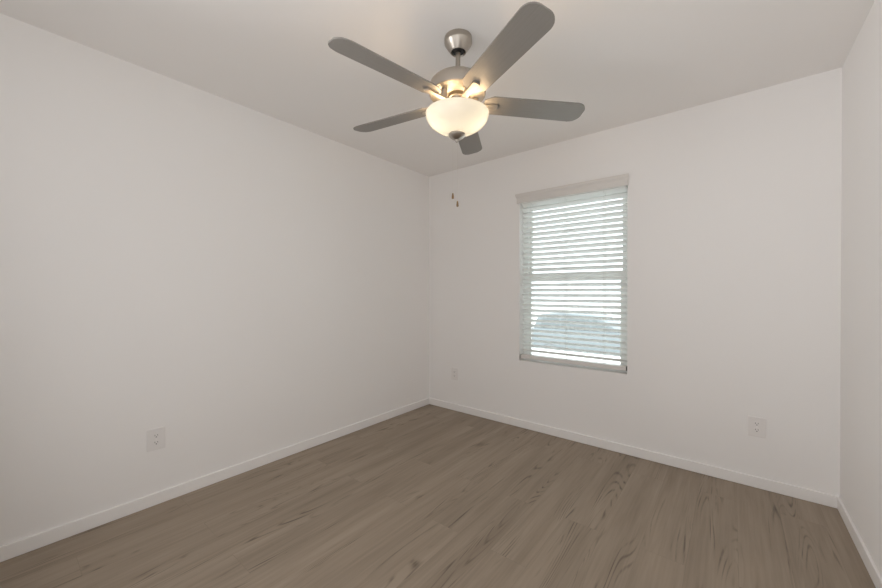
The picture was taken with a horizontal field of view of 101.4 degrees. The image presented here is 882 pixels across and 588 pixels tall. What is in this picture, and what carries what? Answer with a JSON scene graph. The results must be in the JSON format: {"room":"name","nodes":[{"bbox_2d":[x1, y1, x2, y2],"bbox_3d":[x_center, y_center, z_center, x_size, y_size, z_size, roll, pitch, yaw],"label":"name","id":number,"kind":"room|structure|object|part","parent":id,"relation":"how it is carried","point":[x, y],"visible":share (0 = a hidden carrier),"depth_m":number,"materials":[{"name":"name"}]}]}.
{"room":"empty bedroom","nodes":[
{"label":"empty bedroom","id":0,"kind":"room"},
{"bbox_2d":[0,13,428,546],"bbox_3d":[-1.220,-0.033,2.645,0.150,2.440,3.300,0,0,39],"label":"wall","id":1,"kind":"structure","parent":0,"point":[239,281],"depth_m":2.09,"materials":[{"name":"white paint"}]},
{"bbox_2d":[147,426,164,451],"bbox_3d":[-1.609,0.820,2.039,0.008,0.120,0.084,0,0,39],"label":"wall outlet","id":2,"kind":"object","parent":1,"relation":"attached to","point":[155,437],"visible":1,"depth_m":2.04,"materials":[{"name":"white plastic"}]},
{"bbox_2d":[153,433,159,438],"bbox_3d":[-1.607,0.800,2.038,0.002,0.028,0.033,0,0,39],"label":"receptacle","id":3,"kind":"object","parent":2,"relation":"attached to","point":[155,435],"depth_m":2.04,"materials":[{"name":"white plastic"}]},
{"bbox_2d":[153,440,159,445],"bbox_3d":[-1.607,0.839,2.038,0.002,0.028,0.033,0,0,39],"label":"receptacle","id":4,"kind":"object","parent":2,"relation":"attached to","point":[155,442],"depth_m":2.04,"materials":[{"name":"white plastic"}]},
{"bbox_2d":[0,398,428,561],"bbox_3d":[-1.160,1.153,2.595,0.012,0.068,3.288,0,0,39],"label":"baseboard","id":5,"kind":"structure","parent":1,"relation":"attached to","point":[11,550],"depth_m":2.09,"materials":[{"name":"white paint"}]},
{"bbox_2d":[0,0,874,176],"bbox_3d":[-0.448,-1.321,1.084,3.303,0.150,6.250,0,0,39],"label":"ceiling","id":6,"kind":"structure","parent":0,"point":[626,61],"depth_m":1.85,"materials":[{"name":"white paint"}]},
{"bbox_2d":[328,2,584,206],"bbox_3d":[0.041,-0.859,1.763,1.234,0.782,1.235,1,0,39],"label":"ceiling fan","id":7,"kind":"object","parent":6,"relation":"hanging from","point":[457,112],"visible":1,"depth_m":1.64,"materials":[{"name":"silver metal"}]},
{"bbox_3d":[-0.214,-0.939,1.508,0.518,0.006,0.132,1,12,-41],"label":"blade","id":8,"kind":"part","parent":7,"relation":"part of","materials":[{"name":"grey wood"}]},
{"bbox_3d":[-0.259,-0.942,1.961,0.518,0.006,0.132,1,12,30],"label":"blade","id":9,"kind":"part","parent":7,"relation":"part of","materials":[{"name":"grey wood"}]},
{"bbox_3d":[0.087,-0.700,1.876,0.001,0.404,0.126,0,0,1],"label":"pull chain","id":10,"kind":"part","parent":7,"relation":"part of","materials":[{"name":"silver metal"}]},
{"bbox_3d":[0.079,-0.831,1.766,0.309,0.100,0.309,1,0,39],"label":"lamp shade","id":11,"kind":"part","parent":7,"relation":"part of","materials":[{"name":"white glass"}]},
{"bbox_3d":[0.161,-0.937,2.148,0.132,0.006,0.518,-11,-2,12],"label":"blade","id":12,"kind":"part","parent":7,"relation":"part of","materials":[{"name":"grey wood"}]},
{"bbox_3d":[0.237,-0.932,1.408,0.132,0.006,0.518,14,-5,-23],"label":"blade","id":13,"kind":"part","parent":7,"relation":"part of","materials":[{"name":"grey wood"}]},
{"bbox_3d":[0.468,-0.931,1.818,0.518,0.006,0.132,1,-12,-8],"label":"blade","id":14,"kind":"part","parent":7,"relation":"part of","materials":[{"name":"grey wood"}]},
{"bbox_2d":[0,404,875,587],"bbox_3d":[-0.636,1.296,0.864,3.303,0.200,5.650,0,0,39],"label":"floor","id":15,"kind":"structure","parent":0,"point":[427,496],"depth_m":1.82,"materials":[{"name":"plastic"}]},
{"bbox_2d":[429,68,841,496],"bbox_3d":[1.090,-0.035,2.998,3.303,2.440,0.150,0,0,39],"label":"wall","id":16,"kind":"structure","parent":0,"point":[734,263],"depth_m":2.42,"materials":[{"name":"white paint"}]},
{"bbox_2d":[451,367,457,379],"bbox_3d":[0.139,0.811,3.667,0.084,0.120,0.008,0,0,39],"label":"wall outlet","id":17,"kind":"object","parent":16,"relation":"attached to","point":[454,371],"visible":1,"depth_m":3.67,"materials":[{"name":"white plastic"}]},
{"bbox_2d":[524,188,627,371],"bbox_3d":[1.114,-0.126,3.036,0.874,1.438,0.060,0,0,39],"label":"window","id":18,"kind":"structure","parent":16,"relation":"in","point":[626,257],"depth_m":2.97,"materials":[{"name":"white plastic"}]},
{"bbox_2d":[515,173,628,370],"bbox_3d":[1.042,-0.154,2.955,0.911,1.453,0.100,0,0,39],"label":"window blind","id":19,"kind":"object","parent":18,"relation":"attached to","point":[618,183],"visible":0.94,"depth_m":2.92,"materials":[{"name":"white plastic"}]},
{"bbox_3d":[0.803,-0.131,3.176,0.008,1.339,0.054,0,0,39],"label":"ladder cord","id":20,"kind":"part","parent":19,"relation":"part of","materials":[{"name":"white fabric"}]},
{"bbox_3d":[1.037,-0.130,2.987,0.008,1.339,0.054,0,0,39],"label":"ladder cord","id":21,"kind":"part","parent":19,"relation":"part of","materials":[{"name":"white fabric"}]},
{"bbox_3d":[1.060,0.556,2.970,0.853,0.033,0.056,0,0,39],"label":"rail","id":22,"kind":"part","parent":19,"relation":"part of","materials":[{"name":"white plastic"}]},
{"bbox_3d":[1.061,-0.820,2.965,0.849,0.046,0.056,0,0,39],"label":"head rail","id":23,"kind":"part","parent":19,"relation":"part of","materials":[{"name":"white plastic"}]},
{"bbox_3d":[1.270,-0.129,2.799,0.008,1.339,0.054,0,0,39],"label":"ladder cord","id":24,"kind":"part","parent":19,"relation":"part of","materials":[{"name":"white fabric"}]},
{"bbox_3d":[1.105,0.201,3.027,0.790,0.745,0.024,0,0,39],"label":"sash","id":25,"kind":"part","parent":18,"relation":"part of","materials":[{"name":"white plastic"}]},
{"bbox_3d":[1.122,-0.457,3.046,0.790,0.657,0.024,0,0,39],"label":"sash","id":26,"kind":"part","parent":18,"relation":"part of","materials":[{"name":"white plastic"}]},
{"bbox_2d":[429,398,838,507],"bbox_3d":[1.040,1.151,2.940,3.003,0.068,0.012,0,0,39],"label":"baseboard","id":27,"kind":"structure","parent":16,"relation":"attached to","point":[810,495],"depth_m":2.52,"materials":[{"name":"white paint"}]},
{"bbox_2d":[748,416,765,437],"bbox_3d":[1.938,0.816,2.216,0.084,0.120,0.008,0,0,39],"label":"wall outlet","id":28,"kind":"object","parent":16,"relation":"attached to","point":[756,425],"visible":1,"depth_m":2.21,"materials":[{"name":"white plastic"}]},
{"bbox_2d":[840,0,881,575],"bbox_3d":[1.234,-0.023,0.665,0.150,2.440,3.300,0,0,39],"label":"wall","id":29,"kind":"structure","parent":0,"point":[861,188],"depth_m":1.67,"materials":[{"name":"white paint"}]},
{"bbox_2d":[837,497,881,587],"bbox_3d":[1.168,1.162,0.717,0.012,0.068,3.288,0,0,39],"label":"baseboard","id":30,"kind":"structure","parent":29,"relation":"attached to","point":[874,573],"depth_m":1.64,"materials":[{"name":"white paint"}]},
{"label":"outside","id":31,"kind":"structure","parent":0,"visible":0},
{"bbox_2d":[532,307,619,363],"bbox_3d":[18.759,1.792,27.305,60.000,0.950,59.840,0,0,39],"label":"ground","id":32,"kind":"structure","parent":31,"point":[547,308],"depth_m":11.23,"materials":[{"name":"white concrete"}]},
{"bbox_2d":[533,313,619,356],"bbox_3d":[5.709,1.524,13.444,4.415,1.620,1.800,0,0,39],"label":"car","id":33,"kind":"object","parent":32,"relation":"on","point":[568,314],"visible":0.21,"depth_m":13.05,"materials":[{"name":"grey paint"}]}
]}

